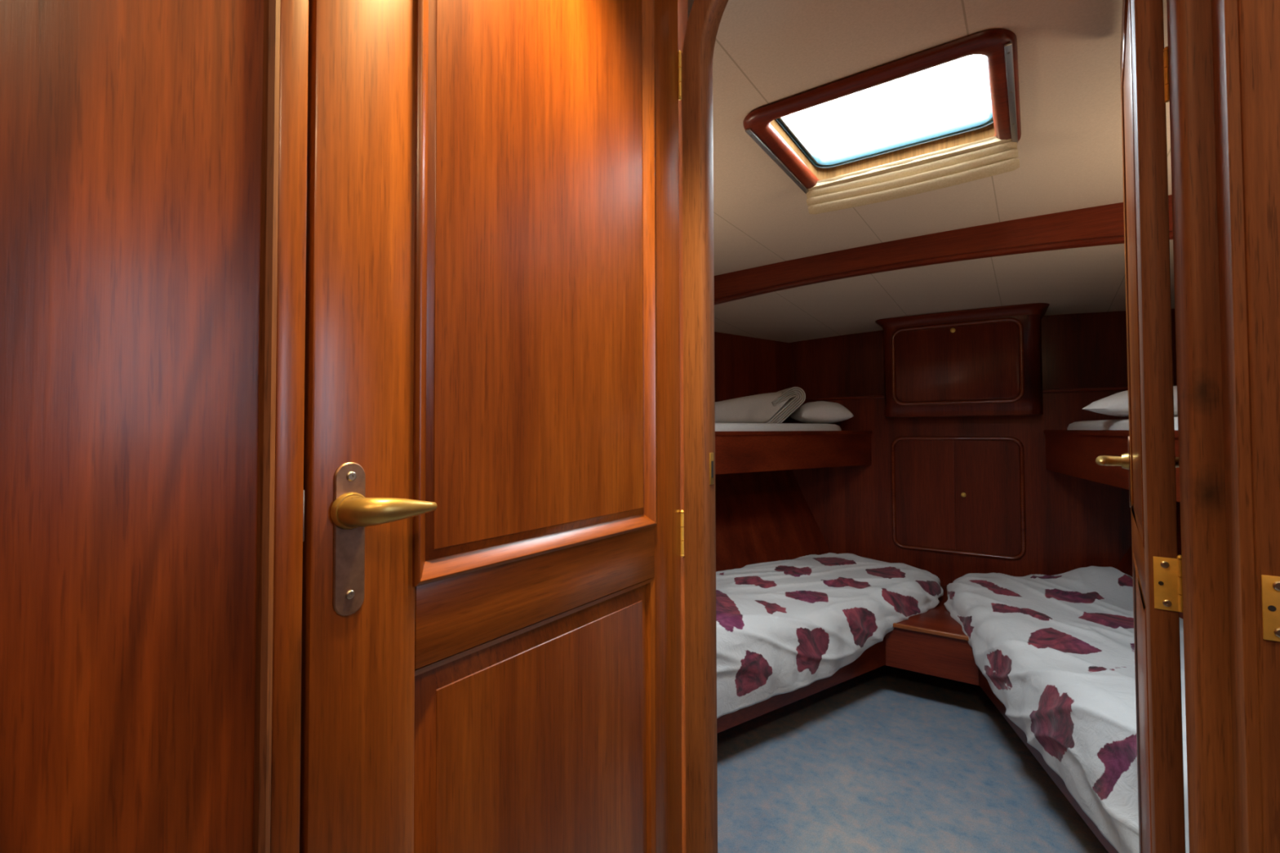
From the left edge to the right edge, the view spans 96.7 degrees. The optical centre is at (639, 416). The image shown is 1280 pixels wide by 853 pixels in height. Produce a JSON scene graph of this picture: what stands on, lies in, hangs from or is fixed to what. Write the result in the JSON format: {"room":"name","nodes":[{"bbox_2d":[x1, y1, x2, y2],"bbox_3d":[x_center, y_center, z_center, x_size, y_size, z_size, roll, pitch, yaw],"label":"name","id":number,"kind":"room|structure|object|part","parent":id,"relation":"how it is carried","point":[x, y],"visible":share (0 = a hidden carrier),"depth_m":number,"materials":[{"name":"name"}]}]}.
{"room":"boat corridor","nodes":[
{"label":"boat corridor","id":0,"kind":"room"},
{"bbox_2d":[0,0,263,852],"bbox_3d":[-0.677,0.129,-0.150,0.008,1.980,1.386,-1,-2,35],"label":"wall","id":1,"kind":"structure","parent":0,"point":[131,131],"depth_m":0.36,"materials":[{"name":"brown wood"}]},
{"bbox_2d":[253,0,308,852],"bbox_3d":[-0.281,0.142,0.446,0.056,1.980,0.052,-1,-2,35],"label":"trim","id":2,"kind":"structure","parent":1,"relation":"attached to","point":[280,489],"depth_m":0.43,"materials":[{"name":"brown wood"}]},
{"bbox_3d":[-0.274,0.141,0.417,0.012,1.980,0.010,-1,-2,35],"label":"bead moulding","id":3,"kind":"part","parent":2,"relation":"part of","materials":[{"name":"brown wood"}]},
{"bbox_3d":[-0.278,0.142,0.438,0.030,1.980,0.021,-1,-2,35],"label":"post","id":4,"kind":"part","parent":2,"relation":"part of","materials":[{"name":"brown wood"}]},
{"bbox_3d":[-0.262,0.077,0.442,0.004,0.040,0.001,-1,-2,35],"label":"strike plate","id":5,"kind":"part","parent":2,"relation":"part of","materials":[{"name":"silver metal"}]},
{"bbox_2d":[299,0,684,852],"bbox_3d":[-0.090,0.152,0.672,0.071,1.910,0.568,-1,-2,35],"label":"door","id":6,"kind":"structure","parent":1,"relation":"in","point":[493,544],"depth_m":0.60,"materials":[{"name":"brown wood"}]},
{"bbox_3d":[-0.239,0.100,0.467,0.004,0.125,0.026,-1,-2,35],"label":"handle plate","id":7,"kind":"part","parent":6,"relation":"part of","materials":[{"name":"brown metal"}]},
{"bbox_3d":[-0.208,0.077,0.473,0.036,0.023,0.072,-1,-2,35],"label":"lever handle","id":8,"kind":"part","parent":6,"relation":"part of","materials":[{"name":"gold metal"}]},
{"bbox_3d":[-0.205,-0.290,0.535,0.018,0.888,0.019,-1,-2,35],"label":"moulding","id":9,"kind":"part","parent":6,"relation":"part of","materials":[{"name":"brown wood"}]},
{"bbox_3d":[-0.101,0.585,0.677,0.021,0.708,0.399,-1,-2,35],"label":"panel","id":10,"kind":"part","parent":6,"relation":"part of","materials":[{"name":"brown wood"}]},
{"bbox_3d":[-0.096,0.239,0.682,0.012,0.009,0.395,-1,-2,35],"label":"moulding","id":11,"kind":"part","parent":6,"relation":"part of","materials":[{"name":"brown wood"}]},
{"bbox_3d":[-0.103,0.194,0.688,0.030,0.078,0.395,-1,-2,35],"label":"rail","id":12,"kind":"part","parent":6,"relation":"part of","materials":[{"name":"brown wood"}]},
{"bbox_3d":[-0.105,-0.284,0.697,0.021,0.882,0.395,-1,-2,35],"label":"panel","id":13,"kind":"part","parent":6,"relation":"part of","materials":[{"name":"brown wood"}]},
{"bbox_3d":[-0.095,0.147,0.681,0.018,0.019,0.399,-1,-2,35],"label":"moulding","id":14,"kind":"part","parent":6,"relation":"part of","materials":[{"name":"brown wood"}]},
{"bbox_3d":[0.011,-0.283,0.848,0.018,0.888,0.019,-1,-2,35],"label":"moulding","id":15,"kind":"part","parent":6,"relation":"part of","materials":[{"name":"brown wood"}]},
{"bbox_3d":[0.015,0.589,0.832,0.012,0.704,0.011,-1,-2,35],"label":"moulding","id":16,"kind":"part","parent":6,"relation":"part of","materials":[{"name":"brown wood"}]},
{"bbox_2d":[677,0,693,852],"bbox_3d":[0.293,0.148,0.770,4.600,1.980,0.020,-1,-2,35],"label":"wall","id":17,"kind":"structure","parent":0,"point":[684,6],"depth_m":0.92,"materials":[{"name":"brown wood"}]},
{"bbox_2d":[681,0,1235,852],"bbox_3d":[0.332,0.184,0.740,0.616,1.906,0.032,-1,-2,35],"label":"trim","id":18,"kind":"structure","parent":17,"relation":"attached to","point":[1208,713],"depth_m":0.58,"materials":[{"name":"brown wood"}]},
{"bbox_3d":[0.113,0.082,0.897,0.003,0.050,0.011,-1,-2,35],"label":"keep plate","id":19,"kind":"part","parent":18,"relation":"part of","materials":[{"name":"gold metal"}]},
{"bbox_2d":[1095,0,1185,852],"bbox_3d":[0.744,0.222,0.808,0.120,1.770,0.535,-1,-2,35],"label":"door","id":20,"kind":"structure","parent":17,"relation":"in","point":[1151,461],"depth_m":0.62,"materials":[{"name":"brown wood"}]},
{"bbox_3d":[0.823,0.078,1.006,0.081,0.018,0.035,0,-2,-23],"label":"lever handle","id":21,"kind":"part","parent":20,"relation":"part of","materials":[{"name":"gold metal"}]},
{"bbox_3d":[0.729,-0.622,0.838,0.023,0.080,0.380,-1,-2,39],"label":"rail","id":22,"kind":"part","parent":20,"relation":"part of","materials":[{"name":"brown wood"}]},
{"bbox_3d":[0.863,0.097,1.002,0.003,0.125,0.026,-1,-2,39],"label":"handle plate","id":23,"kind":"part","parent":20,"relation":"part of","materials":[{"name":"brown metal"}]},
{"bbox_3d":[0.731,-0.213,0.828,0.021,0.742,0.384,-1,-2,39],"label":"panel","id":24,"kind":"part","parent":20,"relation":"part of","materials":[{"name":"brown wood"}]},
{"bbox_3d":[0.723,-0.213,0.835,0.005,0.748,0.390,-1,-2,39],"label":"moulding","id":25,"kind":"part","parent":20,"relation":"part of","materials":[{"name":"brown wood"}]},
{"bbox_3d":[0.732,0.195,0.819,0.023,0.078,0.380,-1,-2,39],"label":"rail","id":26,"kind":"part","parent":20,"relation":"part of","materials":[{"name":"brown wood"}]},
{"bbox_3d":[0.725,0.586,0.816,0.005,0.714,0.390,-1,-2,39],"label":"moulding","id":27,"kind":"part","parent":20,"relation":"part of","materials":[{"name":"brown wood"}]},
{"bbox_3d":[0.734,0.585,0.809,0.021,0.708,0.384,-1,-2,39],"label":"panel","id":28,"kind":"part","parent":20,"relation":"part of","materials":[{"name":"brown wood"}]},
{"bbox_3d":[0.887,0.077,0.947,0.040,0.018,0.076,-1,-2,35],"label":"lever handle","id":29,"kind":"part","parent":20,"relation":"part of","materials":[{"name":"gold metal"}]},
{"bbox_2d":[1211,0,1279,852],"bbox_3d":[0.662,0.139,0.467,0.248,1.980,0.056,-1,-2,35],"label":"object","id":30,"kind":"structure","parent":17,"relation":"attached to","point":[1246,33],"depth_m":0.52,"materials":[{"name":"brown wood"}]},
{"bbox_2d":[714,331,830,571],"bbox_3d":[-0.058,0.185,2.642,3.063,2.000,0.501,1,-2,-33],"label":"wall","id":31,"kind":"structure","parent":0,"point":[765,516],"depth_m":3.20,"materials":[{"name":"brown wood"}]},
{"bbox_2d":[715,431,871,474],"bbox_3d":[-0.017,0.158,2.497,2.845,0.186,0.520,1,-2,-33],"label":"bunk","id":32,"kind":"object","parent":31,"relation":"attached to","point":[735,451],"visible":0.36,"depth_m":2.73,"materials":[{"name":"brown wood"}]},
{"bbox_2d":[715,422,841,431],"bbox_3d":[-0.110,0.121,2.489,2.686,0.189,0.563,1,-2,-33],"label":"mattress","id":33,"kind":"object","parent":32,"relation":"on","point":[718,426],"visible":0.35,"depth_m":2.73,"materials":[{"name":"fabric"}]},
{"bbox_2d":[715,386,805,422],"bbox_3d":[0.523,-0.060,3.174,0.717,0.194,0.350,0,-1,0],"label":"duvet","id":34,"kind":"object","parent":33,"relation":"on","point":[770,407],"visible":0.82,"depth_m":3.03,"materials":[{"name":"fabric"}]},
{"bbox_2d":[790,400,853,423],"bbox_3d":[0.987,-0.025,3.104,0.280,0.123,0.240,0,-1,0],"label":"pillow","id":35,"kind":"object","parent":33,"relation":"on","point":[820,411],"visible":1,"depth_m":3.00,"materials":[{"name":"fabric"}]},
{"bbox_2d":[714,194,1173,305],"bbox_3d":[0.920,-0.524,2.219,3.600,0.321,0.035,-1,-2,35],"label":"trim","id":36,"kind":"structure","parent":31,"relation":"attached to","point":[1099,225],"depth_m":2.08,"materials":[{"name":"brown wood"}]},
{"bbox_2d":[716,664,1108,852],"bbox_3d":[0.495,1.159,1.031,4.800,0.030,4.900,-1,-2,35],"label":"floor","id":37,"kind":"structure","parent":0,"point":[883,759],"depth_m":1.82,"materials":[{"name":"blue carpet"}]},
{"bbox_2d":[716,635,885,733],"bbox_3d":[0.292,1.014,2.210,2.783,0.317,0.604,1,-2,-33],"label":"base","id":38,"kind":"object","parent":37,"relation":"on","point":[873,658],"visible":0.06,"depth_m":2.11,"materials":[{"name":"brown wood"}]},
{"bbox_2d":[715,552,943,718],"bbox_3d":[0.288,0.812,2.260,2.757,0.327,0.773,1,-2,-33],"label":"duvet","id":39,"kind":"object","parent":38,"relation":"on","point":[783,626],"visible":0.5,"depth_m":2.20,"materials":[{"name":"white fabric"}]},
{"bbox_2d":[885,585,979,685],"bbox_3d":[1.371,1.017,2.579,0.335,0.320,0.755,-1,-2,35],"label":"nightstand","id":40,"kind":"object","parent":37,"relation":"on","point":[932,642],"depth_m":2.29,"materials":[{"name":"brown wood"}]},
{"bbox_3d":[1.169,0.949,2.289,0.335,0.170,0.023,-1,-2,35],"label":"panel","id":41,"kind":"part","parent":40,"relation":"part of","materials":[{"name":"brown wood"}]},
{"bbox_2d":[978,668,1118,852],"bbox_3d":[1.403,0.991,1.439,0.604,0.317,2.783,-1,-1,13],"label":"base","id":42,"kind":"object","parent":37,"relation":"on","point":[984,684],"visible":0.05,"depth_m":1.62,"materials":[{"name":"brown wood"}]},
{"bbox_2d":[943,565,1189,852],"bbox_3d":[1.456,0.796,1.458,0.765,0.367,2.752,-1,-1,13],"label":"duvet","id":43,"kind":"object","parent":42,"relation":"on","point":[1057,651],"visible":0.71,"depth_m":1.71,"materials":[{"name":"white fabric"}]},
{"bbox_2d":[712,0,1171,275],"bbox_3d":[0.610,-0.667,1.513,4.100,0.147,1.533,-1,-2,35],"label":"ceiling","id":44,"kind":"structure","parent":0,"point":[766,52],"depth_m":1.25,"materials":[{"name":"beige paint"}]},
{"bbox_2d":[742,28,1021,194],"bbox_3d":[0.590,-0.721,1.372,0.540,0.102,0.530,-1,-2,35],"label":"window","id":45,"kind":"structure","parent":44,"relation":"attached to","point":[771,126],"depth_m":1.34,"materials":[{"name":"brown wood"}]},
{"bbox_2d":[806,135,1019,214],"bbox_3d":[0.713,-0.647,1.546,0.529,0.074,0.084,-1,-2,35],"label":"blind","id":46,"kind":"object","parent":45,"relation":"attached to","point":[991,156],"visible":0.98,"depth_m":1.52,"materials":[{"name":"beige fabric"}]},
{"bbox_2d":[714,239,1174,342],"bbox_3d":[1.367,-0.501,2.599,4.100,0.295,1.130,-1,-2,35],"label":"ceiling","id":47,"kind":"structure","parent":0,"point":[1087,279],"depth_m":2.51,"materials":[{"name":"beige paint"}]},
{"bbox_2d":[780,308,1177,586],"bbox_3d":[1.604,0.298,3.006,4.000,1.780,0.202,-1,-2,35],"label":"wall","id":48,"kind":"structure","parent":0,"point":[1072,522],"depth_m":2.80,"materials":[{"name":"brown wood"}]},
{"bbox_3d":[1.571,0.541,2.952,4.000,1.292,0.060,-1,-2,35],"label":"panel","id":49,"kind":"part","parent":48,"relation":"part of","materials":[{"name":"brown wood"}]},
{"bbox_2d":[890,435,1026,559],"bbox_3d":[1.595,0.398,2.888,0.596,0.598,0.028,-1,-2,35],"label":"locker","id":50,"kind":"object","parent":48,"relation":"attached to","point":[988,516],"visible":1,"depth_m":2.88,"materials":[{"name":"brown wood"}]},
{"bbox_3d":[1.488,0.401,2.976,0.277,0.556,0.006,-1,-2,35],"label":"door","id":51,"kind":"part","parent":50,"relation":"part of","materials":[{"name":"brown wood"}]},
{"bbox_3d":[1.716,0.396,2.817,0.275,0.556,0.006,-1,-2,35],"label":"door","id":52,"kind":"part","parent":50,"relation":"part of","materials":[{"name":"brown wood"}]},
{"bbox_2d":[875,302,1049,417],"bbox_3d":[1.627,-0.259,2.903,0.760,0.515,0.283,-1,-2,35],"label":"locker","id":53,"kind":"object","parent":48,"relation":"attached to","point":[984,362],"visible":0.99,"depth_m":2.79,"materials":[{"name":"brown wood"}]},
{"bbox_3d":[1.557,-0.264,2.821,0.535,0.365,0.006,-1,-2,35],"label":"flap door","id":54,"kind":"part","parent":53,"relation":"part of","materials":[{"name":"brown wood"}]},
{"bbox_3d":[1.554,-0.264,2.816,0.577,0.407,0.017,-1,-2,35],"label":"bead moulding","id":55,"kind":"part","parent":53,"relation":"part of","materials":[{"name":"brown wood"}]},
{"bbox_3d":[1.626,-0.493,2.909,0.760,0.047,0.283,-1,-2,35],"label":"cornice","id":56,"kind":"part","parent":53,"relation":"part of","materials":[{"name":"brown wood"}]},
{"bbox_3d":[1.648,-0.345,3.088,4.000,0.490,0.040,-1,-2,35],"label":"panel","id":57,"kind":"part","parent":48,"relation":"part of","materials":[{"name":"brown wood"}]},
{"bbox_2d":[1115,363,1182,618],"bbox_3d":[1.908,0.145,1.279,0.501,2.000,3.063,-1,-1,13],"label":"wall","id":58,"kind":"structure","parent":0,"point":[1125,566],"depth_m":2.45,"materials":[{"name":"brown wood"}]},
{"bbox_2d":[1043,430,1180,502],"bbox_3d":[1.583,0.123,1.303,0.876,0.186,2.838,-1,-1,13],"label":"bunk","id":59,"kind":"object","parent":58,"relation":"attached to","point":[1074,453],"visible":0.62,"depth_m":2.10,"materials":[{"name":"brown wood"}]},
{"bbox_2d":[1066,417,1177,430],"bbox_3d":[1.609,0.084,1.215,0.914,0.189,2.685,-1,-1,13],"label":"mattress","id":60,"kind":"object","parent":59,"relation":"on","point":[1107,424],"visible":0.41,"depth_m":2.06,"materials":[{"name":"fabric"}]},
{"bbox_2d":[1082,386,1177,417],"bbox_3d":[1.847,-0.052,1.909,0.400,0.114,0.520,1,-2,-43],"label":"pillow","id":61,"kind":"object","parent":60,"relation":"on","point":[1117,404],"visible":0.24,"depth_m":1.92,"materials":[{"name":"fabric"}]}
]}

